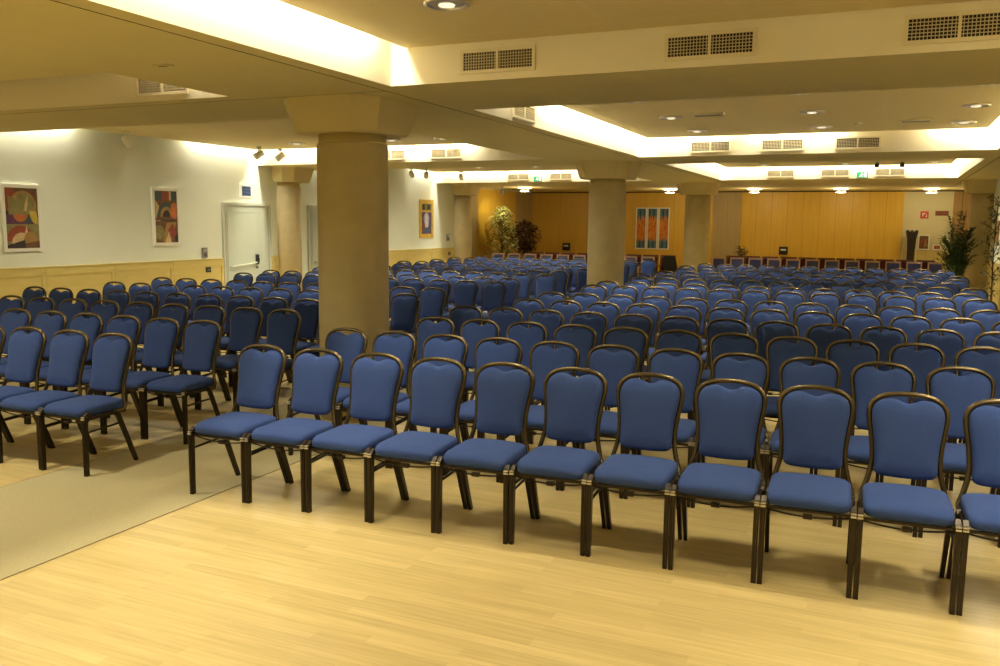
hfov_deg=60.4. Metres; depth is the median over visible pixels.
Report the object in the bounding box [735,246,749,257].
sprig
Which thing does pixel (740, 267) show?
banquet chair
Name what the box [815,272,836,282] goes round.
banquet chair
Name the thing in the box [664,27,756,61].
ceiling vent
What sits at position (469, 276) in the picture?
banquet chair
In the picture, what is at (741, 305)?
banquet chair
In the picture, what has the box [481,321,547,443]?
banquet chair
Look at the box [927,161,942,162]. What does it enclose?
recessed light
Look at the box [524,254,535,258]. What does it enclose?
armchair
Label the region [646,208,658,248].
art panel
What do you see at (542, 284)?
banquet chair
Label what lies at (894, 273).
banquet chair
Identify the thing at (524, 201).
panelling
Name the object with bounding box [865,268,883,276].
banquet chair
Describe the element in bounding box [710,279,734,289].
banquet chair
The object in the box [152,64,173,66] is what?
ceiling sensor
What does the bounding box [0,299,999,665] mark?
floor
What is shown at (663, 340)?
banquet chair
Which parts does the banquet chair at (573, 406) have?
leg, leg, brace rod, seat frame, seat, frame, backrest, leg, leg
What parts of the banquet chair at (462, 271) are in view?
backrest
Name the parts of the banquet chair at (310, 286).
backrest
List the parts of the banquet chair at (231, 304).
seat, leg, frame, backrest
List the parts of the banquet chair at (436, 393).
leg, seat frame, leg, brace rod, seat, leg, frame, backrest, leg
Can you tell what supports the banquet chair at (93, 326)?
on the floor
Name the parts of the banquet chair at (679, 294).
backrest, frame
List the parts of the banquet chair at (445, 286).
backrest, frame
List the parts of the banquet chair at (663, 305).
backrest, frame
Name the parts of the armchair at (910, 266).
backrest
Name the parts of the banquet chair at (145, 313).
leg, backrest, frame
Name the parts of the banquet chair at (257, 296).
backrest, frame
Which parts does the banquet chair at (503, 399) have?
leg, leg, brace rod, seat frame, seat, frame, backrest, leg, leg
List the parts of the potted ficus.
stem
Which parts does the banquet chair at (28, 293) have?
frame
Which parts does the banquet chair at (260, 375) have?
leg, seat frame, brace rod, leg, seat, leg, frame, backrest, leg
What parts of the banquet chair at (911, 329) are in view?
frame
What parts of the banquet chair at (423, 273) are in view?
backrest, frame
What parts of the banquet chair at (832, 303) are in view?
frame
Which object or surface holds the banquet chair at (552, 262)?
on the floor
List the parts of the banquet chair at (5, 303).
backrest, frame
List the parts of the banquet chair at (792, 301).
frame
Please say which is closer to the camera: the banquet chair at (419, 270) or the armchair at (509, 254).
the banquet chair at (419, 270)
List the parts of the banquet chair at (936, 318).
frame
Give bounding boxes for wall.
[0,129,530,279]
[739,191,953,264]
[989,178,999,262]
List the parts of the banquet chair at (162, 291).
backrest, frame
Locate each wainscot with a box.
[0,258,224,303]
[272,256,278,284]
[389,247,454,266]
[902,250,948,271]
[964,260,999,309]
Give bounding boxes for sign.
[239,183,251,197]
[533,176,542,181]
[856,171,868,177]
[920,211,928,217]
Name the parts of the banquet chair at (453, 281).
seat, backrest, frame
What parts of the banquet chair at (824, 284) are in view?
frame, backrest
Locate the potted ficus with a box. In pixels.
[976,194,999,313]
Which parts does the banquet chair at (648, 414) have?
leg, leg, brace rod, seat, seat frame, frame, backrest, leg, leg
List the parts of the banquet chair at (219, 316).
leg, leg, seat, backrest, frame, leg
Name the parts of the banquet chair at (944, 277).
backrest, frame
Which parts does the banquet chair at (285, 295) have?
backrest, frame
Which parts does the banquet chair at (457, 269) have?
backrest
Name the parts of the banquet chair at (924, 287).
frame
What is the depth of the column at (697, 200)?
20.74 m
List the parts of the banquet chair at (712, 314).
seat, frame, backrest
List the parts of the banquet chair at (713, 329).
seat, backrest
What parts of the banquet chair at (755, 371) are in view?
leg, leg, backrest, frame, leg, seat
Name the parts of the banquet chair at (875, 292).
frame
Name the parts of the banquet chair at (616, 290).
backrest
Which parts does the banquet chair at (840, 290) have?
backrest, frame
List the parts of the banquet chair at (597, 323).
backrest, frame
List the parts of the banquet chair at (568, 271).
backrest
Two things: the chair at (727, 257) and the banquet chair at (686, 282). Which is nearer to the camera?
the banquet chair at (686, 282)
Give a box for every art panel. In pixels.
[635,208,646,248]
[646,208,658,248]
[658,208,669,249]
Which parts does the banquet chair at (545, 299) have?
frame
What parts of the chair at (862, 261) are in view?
backrest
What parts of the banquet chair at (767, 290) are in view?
frame, backrest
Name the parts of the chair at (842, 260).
backrest, frame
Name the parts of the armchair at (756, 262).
backrest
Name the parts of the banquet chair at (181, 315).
leg, seat, backrest, frame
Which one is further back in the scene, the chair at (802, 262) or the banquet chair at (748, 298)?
the chair at (802, 262)
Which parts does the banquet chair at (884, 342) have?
backrest, frame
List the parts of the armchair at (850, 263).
backrest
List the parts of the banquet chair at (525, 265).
backrest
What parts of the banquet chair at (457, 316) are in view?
backrest, frame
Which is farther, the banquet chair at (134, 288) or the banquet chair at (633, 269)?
the banquet chair at (633, 269)
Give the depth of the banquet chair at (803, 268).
17.73 m
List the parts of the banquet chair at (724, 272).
backrest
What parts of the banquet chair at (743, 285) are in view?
backrest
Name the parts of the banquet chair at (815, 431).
leg, leg, brace rod, seat, seat frame, frame, backrest, leg, leg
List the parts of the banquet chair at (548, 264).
backrest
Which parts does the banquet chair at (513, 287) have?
seat, backrest, frame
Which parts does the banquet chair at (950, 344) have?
backrest, frame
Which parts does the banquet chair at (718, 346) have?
backrest, frame, leg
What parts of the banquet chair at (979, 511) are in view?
leg, leg, frame, seat frame, seat, brace rod, backrest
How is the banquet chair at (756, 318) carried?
on the floor
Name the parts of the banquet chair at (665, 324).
backrest, frame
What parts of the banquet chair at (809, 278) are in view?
backrest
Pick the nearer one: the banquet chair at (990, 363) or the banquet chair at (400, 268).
the banquet chair at (990, 363)
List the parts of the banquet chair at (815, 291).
backrest, frame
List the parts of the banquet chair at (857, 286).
frame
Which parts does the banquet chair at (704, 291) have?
backrest, frame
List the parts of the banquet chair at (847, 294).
backrest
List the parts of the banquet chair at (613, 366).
leg, seat frame, seat, backrest, frame, leg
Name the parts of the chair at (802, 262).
backrest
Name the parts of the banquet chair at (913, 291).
frame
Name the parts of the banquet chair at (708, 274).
backrest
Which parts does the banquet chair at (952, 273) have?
backrest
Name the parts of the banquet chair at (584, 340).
leg, backrest, frame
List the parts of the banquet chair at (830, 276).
backrest, frame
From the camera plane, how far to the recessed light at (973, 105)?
8.83 m
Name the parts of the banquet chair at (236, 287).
frame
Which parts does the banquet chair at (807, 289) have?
frame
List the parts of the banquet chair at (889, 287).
backrest, frame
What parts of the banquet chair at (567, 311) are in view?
backrest, frame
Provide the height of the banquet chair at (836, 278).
0.914 m
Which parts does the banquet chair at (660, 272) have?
backrest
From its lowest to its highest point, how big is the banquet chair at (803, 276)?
0.914 m
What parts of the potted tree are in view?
stem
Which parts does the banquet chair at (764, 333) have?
backrest, frame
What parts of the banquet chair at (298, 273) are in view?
backrest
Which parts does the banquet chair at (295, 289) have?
backrest, frame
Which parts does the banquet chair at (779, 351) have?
leg, seat, backrest, frame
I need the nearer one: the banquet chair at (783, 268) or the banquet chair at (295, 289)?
the banquet chair at (295, 289)
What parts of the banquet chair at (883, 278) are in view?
backrest, frame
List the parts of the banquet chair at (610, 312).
frame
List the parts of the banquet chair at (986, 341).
frame, backrest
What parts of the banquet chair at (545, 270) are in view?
backrest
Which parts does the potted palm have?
stem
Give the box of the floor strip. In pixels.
[0,368,474,580]
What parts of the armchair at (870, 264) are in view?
backrest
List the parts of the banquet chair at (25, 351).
leg, seat, backrest, frame, leg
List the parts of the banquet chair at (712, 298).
backrest, frame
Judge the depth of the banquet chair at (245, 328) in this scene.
8.04 m
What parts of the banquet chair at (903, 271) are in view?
backrest, frame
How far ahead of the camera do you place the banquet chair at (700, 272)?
16.16 m
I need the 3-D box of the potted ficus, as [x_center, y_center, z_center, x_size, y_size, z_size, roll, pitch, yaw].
[8.480,-1.224,14.791,0.596,2.297,0.539,-6,10,-41]
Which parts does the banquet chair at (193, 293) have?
backrest, frame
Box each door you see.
[221,202,271,284]
[307,205,317,271]
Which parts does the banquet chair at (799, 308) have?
backrest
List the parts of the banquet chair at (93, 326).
leg, leg, seat, backrest, frame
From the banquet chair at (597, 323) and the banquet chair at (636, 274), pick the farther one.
the banquet chair at (636, 274)
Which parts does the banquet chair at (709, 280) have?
frame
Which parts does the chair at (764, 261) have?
backrest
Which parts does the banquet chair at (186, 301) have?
backrest, frame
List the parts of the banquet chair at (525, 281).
backrest, frame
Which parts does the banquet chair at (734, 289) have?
backrest, frame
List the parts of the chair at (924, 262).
backrest, frame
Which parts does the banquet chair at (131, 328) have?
leg, leg, seat, backrest, frame, leg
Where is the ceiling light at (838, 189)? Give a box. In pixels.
[833,188,848,192]
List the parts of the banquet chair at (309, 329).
seat, frame, backrest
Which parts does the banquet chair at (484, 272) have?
backrest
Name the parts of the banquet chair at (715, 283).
backrest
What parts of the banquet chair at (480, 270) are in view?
backrest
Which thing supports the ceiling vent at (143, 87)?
in the ceiling at (65, 64)
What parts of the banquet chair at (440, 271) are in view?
frame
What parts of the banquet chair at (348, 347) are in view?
leg, leg, seat, backrest, frame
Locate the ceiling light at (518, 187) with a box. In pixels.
[518,187,530,191]
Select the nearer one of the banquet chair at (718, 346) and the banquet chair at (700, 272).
the banquet chair at (718, 346)
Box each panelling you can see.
[471,196,477,259]
[477,188,515,260]
[515,192,532,260]
[532,193,713,278]
[711,192,741,265]
[950,191,971,278]
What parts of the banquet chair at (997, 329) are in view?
backrest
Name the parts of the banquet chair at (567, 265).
backrest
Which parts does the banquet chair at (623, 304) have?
frame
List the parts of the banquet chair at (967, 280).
backrest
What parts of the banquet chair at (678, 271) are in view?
frame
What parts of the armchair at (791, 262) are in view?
backrest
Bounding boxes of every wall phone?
[562,243,569,249]
[779,247,787,254]
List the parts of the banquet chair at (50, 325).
seat, backrest, frame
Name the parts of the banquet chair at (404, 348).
leg, seat, leg, backrest, frame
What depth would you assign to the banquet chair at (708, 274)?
15.06 m
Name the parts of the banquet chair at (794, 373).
leg, leg, seat, frame, backrest, leg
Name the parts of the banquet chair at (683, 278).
backrest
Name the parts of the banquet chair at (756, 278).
frame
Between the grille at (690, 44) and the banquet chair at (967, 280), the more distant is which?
the banquet chair at (967, 280)
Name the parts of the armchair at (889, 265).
backrest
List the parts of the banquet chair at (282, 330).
leg, backrest, frame, seat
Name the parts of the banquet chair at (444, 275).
backrest, frame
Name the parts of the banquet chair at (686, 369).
leg, backrest, frame, seat, seat frame, leg, leg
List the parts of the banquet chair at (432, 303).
frame, backrest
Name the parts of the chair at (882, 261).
backrest, frame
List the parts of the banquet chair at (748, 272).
backrest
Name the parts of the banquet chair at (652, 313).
backrest, seat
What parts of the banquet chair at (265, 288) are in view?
frame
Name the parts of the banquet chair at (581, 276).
frame, backrest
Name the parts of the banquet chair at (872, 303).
backrest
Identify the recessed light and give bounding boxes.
[288,142,304,144]
[386,139,399,141]
[423,0,469,10]
[659,116,682,119]
[687,129,707,132]
[799,110,824,114]
[810,125,832,128]
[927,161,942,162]
[951,120,976,123]
[961,103,990,107]
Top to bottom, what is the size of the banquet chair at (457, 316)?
0.914 m
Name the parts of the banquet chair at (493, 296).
seat, backrest, frame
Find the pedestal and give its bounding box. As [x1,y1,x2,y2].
[906,230,918,259]
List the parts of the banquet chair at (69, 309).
backrest, frame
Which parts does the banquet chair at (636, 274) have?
backrest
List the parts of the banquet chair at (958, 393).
leg, seat, seat frame, brace rod, backrest, frame, leg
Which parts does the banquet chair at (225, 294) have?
backrest, frame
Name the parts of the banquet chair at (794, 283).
backrest, frame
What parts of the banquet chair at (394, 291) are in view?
backrest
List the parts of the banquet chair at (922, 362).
backrest, frame, leg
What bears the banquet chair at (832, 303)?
on the floor
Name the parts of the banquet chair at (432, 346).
leg, seat frame, seat, leg, backrest, frame, leg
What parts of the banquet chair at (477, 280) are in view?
seat, frame, backrest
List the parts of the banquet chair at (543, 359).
leg, leg, brace rod, seat frame, seat, backrest, frame, leg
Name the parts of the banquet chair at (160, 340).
leg, leg, leg, seat, backrest, frame, leg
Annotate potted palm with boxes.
[934,210,977,278]
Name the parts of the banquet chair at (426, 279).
backrest, frame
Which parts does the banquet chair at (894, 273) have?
backrest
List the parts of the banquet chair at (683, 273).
backrest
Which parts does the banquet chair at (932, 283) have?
backrest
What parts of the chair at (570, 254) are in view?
backrest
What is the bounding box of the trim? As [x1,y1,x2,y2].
[531,190,963,192]
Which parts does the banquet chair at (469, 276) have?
backrest, frame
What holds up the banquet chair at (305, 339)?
on the floor
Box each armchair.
[493,253,504,259]
[508,253,519,258]
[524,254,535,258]
[540,254,552,258]
[556,254,568,259]
[573,255,585,260]
[624,256,636,260]
[637,256,654,278]
[712,257,725,269]
[730,257,743,267]
[748,258,762,267]
[767,258,780,269]
[786,259,799,270]
[805,259,819,270]
[825,260,839,268]
[844,260,859,269]
[864,261,879,272]
[885,261,900,272]
[906,262,921,271]
[927,262,943,272]
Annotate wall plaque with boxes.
[935,211,948,215]
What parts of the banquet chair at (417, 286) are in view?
backrest, frame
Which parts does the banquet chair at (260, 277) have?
backrest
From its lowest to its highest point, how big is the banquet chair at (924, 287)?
0.914 m
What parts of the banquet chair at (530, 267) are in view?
backrest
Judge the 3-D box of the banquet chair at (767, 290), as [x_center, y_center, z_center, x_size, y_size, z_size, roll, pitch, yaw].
[3.417,-0.158,11.521,0.418,0.914,0.521,4,8,22]
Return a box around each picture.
[0,183,42,251]
[150,187,180,245]
[419,199,433,237]
[917,235,929,249]
[933,245,940,249]
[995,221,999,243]
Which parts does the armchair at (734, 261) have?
backrest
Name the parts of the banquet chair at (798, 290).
backrest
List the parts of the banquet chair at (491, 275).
backrest, frame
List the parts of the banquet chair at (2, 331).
frame, leg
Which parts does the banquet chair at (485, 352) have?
leg, leg, seat frame, seat, frame, backrest, leg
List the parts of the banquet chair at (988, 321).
frame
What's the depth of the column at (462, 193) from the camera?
23.00 m
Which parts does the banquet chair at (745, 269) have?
backrest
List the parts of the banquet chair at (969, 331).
frame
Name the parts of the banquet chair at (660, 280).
backrest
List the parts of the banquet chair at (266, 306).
leg, seat, backrest, frame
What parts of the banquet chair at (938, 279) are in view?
backrest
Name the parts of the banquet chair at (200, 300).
backrest, frame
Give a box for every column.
[270,166,313,290]
[283,94,418,422]
[451,184,480,261]
[574,160,641,288]
[676,183,720,272]
[962,180,995,291]
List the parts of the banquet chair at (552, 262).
backrest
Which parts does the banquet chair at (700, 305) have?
backrest, frame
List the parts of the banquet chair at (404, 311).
seat, backrest, frame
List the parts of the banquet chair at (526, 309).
frame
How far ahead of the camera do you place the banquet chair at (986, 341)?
6.80 m
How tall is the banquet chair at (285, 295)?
0.914 m
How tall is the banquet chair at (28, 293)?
0.914 m
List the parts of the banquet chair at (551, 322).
frame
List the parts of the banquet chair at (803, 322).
frame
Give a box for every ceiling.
[0,0,999,191]
[81,118,464,149]
[278,0,976,47]
[415,166,576,171]
[560,85,999,137]
[716,159,955,167]
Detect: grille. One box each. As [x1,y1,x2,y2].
[138,79,184,92]
[388,151,403,157]
[432,149,459,156]
[463,48,531,70]
[508,174,527,178]
[515,107,533,119]
[550,174,570,178]
[668,32,752,56]
[692,142,728,150]
[763,140,801,148]
[768,170,793,175]
[822,170,848,175]
[837,138,878,147]
[876,169,903,174]
[908,13,999,40]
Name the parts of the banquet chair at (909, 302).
backrest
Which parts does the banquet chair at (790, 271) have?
frame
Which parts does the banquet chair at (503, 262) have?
backrest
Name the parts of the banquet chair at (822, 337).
frame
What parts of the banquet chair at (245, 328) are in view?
leg, leg, seat, leg, frame, backrest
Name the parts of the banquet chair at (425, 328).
frame, backrest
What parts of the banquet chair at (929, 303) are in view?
backrest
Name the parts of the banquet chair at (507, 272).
frame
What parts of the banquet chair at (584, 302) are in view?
frame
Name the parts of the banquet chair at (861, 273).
backrest, frame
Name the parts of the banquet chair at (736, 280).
frame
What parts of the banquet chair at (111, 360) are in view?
leg, brace rod, seat, seat frame, leg, leg, backrest, frame, leg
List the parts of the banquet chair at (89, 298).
backrest, frame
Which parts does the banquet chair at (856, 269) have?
backrest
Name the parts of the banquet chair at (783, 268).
backrest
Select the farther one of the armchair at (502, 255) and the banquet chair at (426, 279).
the armchair at (502, 255)
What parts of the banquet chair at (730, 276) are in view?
backrest, frame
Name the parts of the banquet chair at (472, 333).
seat, backrest, frame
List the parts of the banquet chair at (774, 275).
backrest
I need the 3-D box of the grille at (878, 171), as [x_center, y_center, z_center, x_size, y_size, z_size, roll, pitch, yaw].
[8.027,-3.315,17.693,0.528,0.120,0.012,4,8,24]
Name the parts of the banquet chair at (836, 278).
backrest, frame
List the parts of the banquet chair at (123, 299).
backrest, frame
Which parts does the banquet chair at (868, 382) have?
leg, seat frame, seat, backrest, frame, leg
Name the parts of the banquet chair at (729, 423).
leg, leg, brace rod, seat frame, seat, frame, backrest, leg, leg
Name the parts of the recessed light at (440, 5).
bulb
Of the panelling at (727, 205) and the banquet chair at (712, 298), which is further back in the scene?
the panelling at (727, 205)
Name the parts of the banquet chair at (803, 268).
backrest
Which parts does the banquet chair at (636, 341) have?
backrest, frame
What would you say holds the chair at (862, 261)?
on the floor
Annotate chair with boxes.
[0,295,24,377]
[0,308,31,384]
[0,310,66,423]
[0,326,9,442]
[0,326,49,447]
[0,329,91,469]
[2,297,55,386]
[22,286,46,312]
[24,312,103,428]
[37,332,138,476]
[42,287,73,360]
[42,298,87,389]
[44,289,101,360]
[54,300,119,392]
[62,315,141,433]
[87,301,156,398]
[101,317,182,438]
[102,281,125,304]
[104,290,130,367]
[126,303,191,405]
[128,282,151,302]
[130,291,159,367]
[135,293,192,374]
[141,320,221,444]
[151,277,172,294]
[155,283,178,349]
[156,278,196,317]
[159,305,227,409]
[165,294,222,374]
[178,285,205,351]
[187,344,288,502]
[189,279,222,319]
[196,307,263,409]
[209,286,233,335]
[217,295,254,386]
[222,287,263,353]
[225,280,247,298]
[230,297,289,386]
[233,272,252,290]
[234,309,301,416]
[244,348,345,512]
[250,281,273,298]
[256,273,275,287]
[259,288,292,358]
[262,270,279,290]
[277,282,300,339]
[279,274,299,285]
[283,270,301,284]
[286,298,318,382]
[287,327,366,455]
[292,289,318,358]
[300,283,318,341]
[302,275,318,289]
[304,332,318,341]
[304,352,403,521]
[305,271,317,277]
[306,344,319,356]
[336,330,416,467]
[367,357,467,532]
[389,274,417,307]
[389,277,398,320]
[389,286,415,330]
[389,293,420,354]
[389,334,468,468]
[392,263,407,278]
[396,266,413,272]
[396,269,414,278]
[397,260,411,268]
[400,316,454,432]
[401,278,424,319]
[401,287,445,333]
[411,264,427,275]
[414,261,429,268]
[417,267,434,277]
[417,275,442,318]
[417,279,451,321]
[418,270,437,322]
[429,259,443,268]
[431,264,447,273]
[432,261,447,266]
[432,276,467,321]
[433,319,499,437]
[436,362,534,544]
[438,267,455,277]
[439,280,478,321]
[441,271,460,304]
[443,337,522,482]
[447,257,461,263]
[447,259,461,269]
[448,305,482,401]
[450,262,466,267]
[450,265,467,272]
[451,272,483,322]
[459,268,477,275]
[462,277,493,322]
[463,257,477,262]
[464,260,478,270]
[465,307,522,401]
[469,262,485,270]
[470,265,487,272]
[475,256,487,264]
[475,272,507,305]
[479,281,506,324]
[480,258,494,262]
[480,269,499,279]
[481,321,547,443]
[482,260,496,268]
[484,277,520,323]
[488,263,504,271]
[489,256,502,262]
[490,266,507,274]
[497,258,510,265]
[499,261,514,267]
[500,341,579,490]
[503,269,521,280]
[503,273,531,306]
[506,256,518,261]
[508,264,523,271]
[508,367,607,555]
[511,266,529,275]
[512,298,543,327]
[514,259,528,265]
[518,261,533,268]
[518,270,544,301]
[521,257,535,261]
[527,264,543,269]
[528,274,556,303]
[528,309,564,348]
[529,267,550,294]
[530,252,543,260]
[530,324,596,443]
[532,259,546,266]
[536,262,551,267]
[537,292,565,314]
[538,257,551,261]
[545,252,558,259]
[547,265,564,271]
[548,271,568,304]
[549,300,581,376]
[550,259,563,266]
[554,268,572,296]
[555,258,568,263]
[555,262,570,269]
[560,344,639,498]
[561,253,574,260]
[566,265,585,292]
[567,260,581,265]
[567,268,586,304]
[570,293,599,315]
[570,311,607,409]
[571,263,586,287]
[572,258,585,264]
[581,284,606,306]
[581,327,648,453]
[585,372,684,568]
[586,302,619,330]
[595,281,619,297]
[604,294,634,317]
[608,314,652,409]
[611,285,637,303]
[623,282,647,307]
[624,259,638,280]
[624,261,637,284]
[624,264,629,283]
[624,348,703,507]
[625,303,660,363]
[626,254,641,271]
[629,273,650,280]
[629,277,651,287]
[638,255,658,285]
[640,260,655,286]
[640,296,671,347]
[642,287,669,300]
[643,316,699,418]
[652,283,677,305]
[654,274,675,284]
[655,271,675,277]
[655,278,678,288]
[655,330,702,419]
[656,255,675,273]
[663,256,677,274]
[665,305,701,326]
[668,378,766,583]
[673,288,701,335]
[675,268,694,284]
[676,298,708,368]
[678,265,695,271]
[679,271,699,278]
[679,275,700,288]
[683,278,706,287]
[683,284,708,338]
[691,352,770,507]
[693,333,758,467]
[697,263,713,272]
[698,266,716,271]
[698,269,715,281]
[700,289,734,338]
[700,307,744,368]
[700,318,748,383]
[703,272,723,280]
[704,299,747,367]
[705,275,726,290]
[706,285,739,323]
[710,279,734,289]
[717,264,733,272]
[719,266,737,272]
[721,269,739,277]
[726,255,741,265]
[727,273,747,302]
[732,276,754,290]
[737,264,753,274]
[739,280,763,297]
[739,290,769,338]
[741,267,759,274]
[744,256,759,266]
[744,270,763,277]
[744,286,771,324]
[750,309,788,348]
[751,336,817,473]
[752,274,773,282]
[753,301,787,314]
[755,321,799,395]
[757,385,856,598]
[758,265,775,272]
[759,277,781,287]
[762,256,777,267]
[763,268,781,276]
[764,357,840,526]
[767,271,787,279]
[768,281,793,305]
[774,292,804,323]
[776,287,804,297]
[778,274,799,284]
[779,265,796,271]
[780,257,796,265]
[786,268,804,277]
[787,278,809,289]
[791,271,810,280]
[793,302,829,324]
[795,311,834,341]
[798,257,815,267]
[798,282,823,306]
[800,266,818,273]
[804,275,826,285]
[806,323,852,364]
[808,269,827,277]
[809,288,838,328]
[809,293,840,318]
[814,279,838,292]
[814,339,880,481]
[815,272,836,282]
[818,258,834,271]
[821,267,839,274]
[828,283,855,308]
[830,276,853,286]
[832,270,851,278]
[834,304,871,327]
[837,258,853,272]
[837,361,920,537]
[840,273,861,283]
[841,313,882,346]
[843,267,860,275]
[843,280,867,293]
[843,290,872,307]
[845,294,878,318]
[852,326,907,435]
[852,391,961,614]
[856,259,873,272]
[856,270,875,278]
[857,277,880,287]
[859,284,886,313]
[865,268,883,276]
[866,274,888,283]
[872,281,897,315]
[876,259,893,270]
[877,291,907,313]
[877,306,915,332]
[879,271,900,278]
[879,343,951,489]
[883,296,916,312]
[885,278,908,287]
[888,268,908,276]
[889,315,932,349]
[891,286,919,298]
[892,274,914,284]
[896,260,913,269]
[902,282,928,294]
[903,272,924,283]
[911,269,931,277]
[913,278,938,287]
[914,292,945,319]
[915,329,965,442]
[915,366,999,547]
[916,260,934,271]
[920,275,942,282]
[922,297,956,313]
[922,308,961,335]
[924,287,953,300]
[928,272,950,284]
[934,283,960,294]
[937,270,955,278]
[939,318,984,352]
[943,279,968,291]
[946,346,999,490]
[946,399,999,615]
[947,276,969,287]
[951,293,983,323]
[958,288,988,302]
[962,299,997,323]
[962,332,999,442]
[968,310,999,335]
[991,321,999,338]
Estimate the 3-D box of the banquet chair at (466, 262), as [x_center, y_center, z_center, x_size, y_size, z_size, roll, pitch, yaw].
[-0.714,-1.142,18.860,0.418,0.914,0.521,3,8,19]
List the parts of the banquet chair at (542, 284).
backrest, frame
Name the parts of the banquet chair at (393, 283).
backrest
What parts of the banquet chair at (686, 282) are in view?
backrest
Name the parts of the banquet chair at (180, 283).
backrest, frame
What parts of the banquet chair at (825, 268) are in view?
backrest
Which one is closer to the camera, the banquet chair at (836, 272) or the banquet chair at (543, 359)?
the banquet chair at (543, 359)
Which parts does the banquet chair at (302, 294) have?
frame, backrest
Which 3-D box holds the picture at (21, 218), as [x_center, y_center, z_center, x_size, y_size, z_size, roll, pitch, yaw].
[-6.402,-1.538,11.509,0.030,0.890,0.570,4,8,24]
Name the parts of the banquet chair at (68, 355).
leg, seat frame, brace rod, seat, leg, leg, backrest, frame, leg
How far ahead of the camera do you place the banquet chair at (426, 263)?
18.09 m
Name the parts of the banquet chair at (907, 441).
leg, leg, frame, seat frame, seat, brace rod, backrest, leg, leg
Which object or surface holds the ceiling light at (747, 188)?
attached to the ceiling at (65, 64)
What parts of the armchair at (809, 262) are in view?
backrest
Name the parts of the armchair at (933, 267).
backrest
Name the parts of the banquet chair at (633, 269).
backrest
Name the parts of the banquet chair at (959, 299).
frame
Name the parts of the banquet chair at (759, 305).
backrest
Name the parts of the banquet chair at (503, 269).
backrest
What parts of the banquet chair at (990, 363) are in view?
leg, frame, backrest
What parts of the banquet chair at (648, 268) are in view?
backrest, frame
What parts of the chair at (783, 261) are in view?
backrest, frame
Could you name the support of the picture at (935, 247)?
attached to the wall at (854, 225)
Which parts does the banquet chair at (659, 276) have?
backrest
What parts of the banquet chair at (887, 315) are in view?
frame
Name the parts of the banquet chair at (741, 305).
backrest, frame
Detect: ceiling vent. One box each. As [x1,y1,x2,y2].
[135,78,188,96]
[388,149,405,159]
[431,148,461,158]
[460,44,535,74]
[507,173,528,179]
[512,107,535,122]
[549,172,571,179]
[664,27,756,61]
[690,140,730,152]
[691,111,724,116]
[761,138,803,150]
[767,169,794,176]
[820,168,849,176]
[835,136,880,149]
[874,168,905,175]
[899,118,933,122]
[903,8,999,45]
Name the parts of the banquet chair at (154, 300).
backrest, frame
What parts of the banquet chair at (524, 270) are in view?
backrest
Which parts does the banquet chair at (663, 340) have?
backrest, frame, leg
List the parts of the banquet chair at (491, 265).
backrest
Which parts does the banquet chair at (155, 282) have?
frame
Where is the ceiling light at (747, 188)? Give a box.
[747,188,761,192]
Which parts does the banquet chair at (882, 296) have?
backrest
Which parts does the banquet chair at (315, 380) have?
leg, seat frame, brace rod, leg, seat, leg, frame, backrest, leg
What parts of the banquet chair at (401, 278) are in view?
backrest, frame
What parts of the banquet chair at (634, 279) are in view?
backrest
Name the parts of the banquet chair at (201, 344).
leg, brace rod, leg, seat, seat frame, leg, frame, backrest, leg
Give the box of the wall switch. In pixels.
[201,248,207,257]
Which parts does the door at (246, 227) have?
handle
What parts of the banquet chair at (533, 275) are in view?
backrest, frame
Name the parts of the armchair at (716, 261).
backrest, frame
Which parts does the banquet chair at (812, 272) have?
backrest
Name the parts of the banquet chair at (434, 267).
backrest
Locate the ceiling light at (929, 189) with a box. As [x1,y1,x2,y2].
[924,188,939,192]
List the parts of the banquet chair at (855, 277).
frame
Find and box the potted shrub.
[509,219,541,254]
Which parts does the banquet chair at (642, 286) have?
frame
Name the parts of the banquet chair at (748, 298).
backrest, frame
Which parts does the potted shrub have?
stem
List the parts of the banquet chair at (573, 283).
seat, backrest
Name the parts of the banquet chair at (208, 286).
backrest, frame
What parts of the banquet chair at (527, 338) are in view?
backrest, frame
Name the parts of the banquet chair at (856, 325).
frame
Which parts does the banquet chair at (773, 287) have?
frame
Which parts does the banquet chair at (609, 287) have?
frame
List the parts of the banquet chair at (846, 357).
backrest, frame, leg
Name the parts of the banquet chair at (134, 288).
frame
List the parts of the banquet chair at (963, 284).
frame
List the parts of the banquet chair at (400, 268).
backrest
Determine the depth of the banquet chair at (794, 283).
13.53 m
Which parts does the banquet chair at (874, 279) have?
backrest, frame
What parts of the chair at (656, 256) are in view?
frame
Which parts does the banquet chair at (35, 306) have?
backrest, frame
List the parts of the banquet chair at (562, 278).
backrest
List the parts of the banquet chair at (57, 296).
backrest, frame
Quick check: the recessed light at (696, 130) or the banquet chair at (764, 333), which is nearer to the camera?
the banquet chair at (764, 333)
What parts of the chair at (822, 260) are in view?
backrest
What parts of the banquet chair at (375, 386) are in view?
leg, seat frame, brace rod, leg, seat, leg, frame, backrest, leg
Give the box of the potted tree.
[483,206,521,259]
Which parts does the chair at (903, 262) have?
backrest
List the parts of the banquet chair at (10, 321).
seat, backrest, frame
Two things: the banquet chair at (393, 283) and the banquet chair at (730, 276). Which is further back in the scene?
the banquet chair at (730, 276)
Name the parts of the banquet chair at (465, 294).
backrest, frame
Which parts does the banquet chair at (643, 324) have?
backrest, frame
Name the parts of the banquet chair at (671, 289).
frame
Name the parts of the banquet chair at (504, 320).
leg, backrest, frame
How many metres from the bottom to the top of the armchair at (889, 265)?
0.898 m
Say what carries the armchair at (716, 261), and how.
on the floor
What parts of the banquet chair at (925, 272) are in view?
backrest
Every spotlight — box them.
[121,131,132,147]
[253,146,263,159]
[275,148,284,161]
[409,169,414,177]
[424,169,428,178]
[458,171,463,180]
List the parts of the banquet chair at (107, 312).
backrest, frame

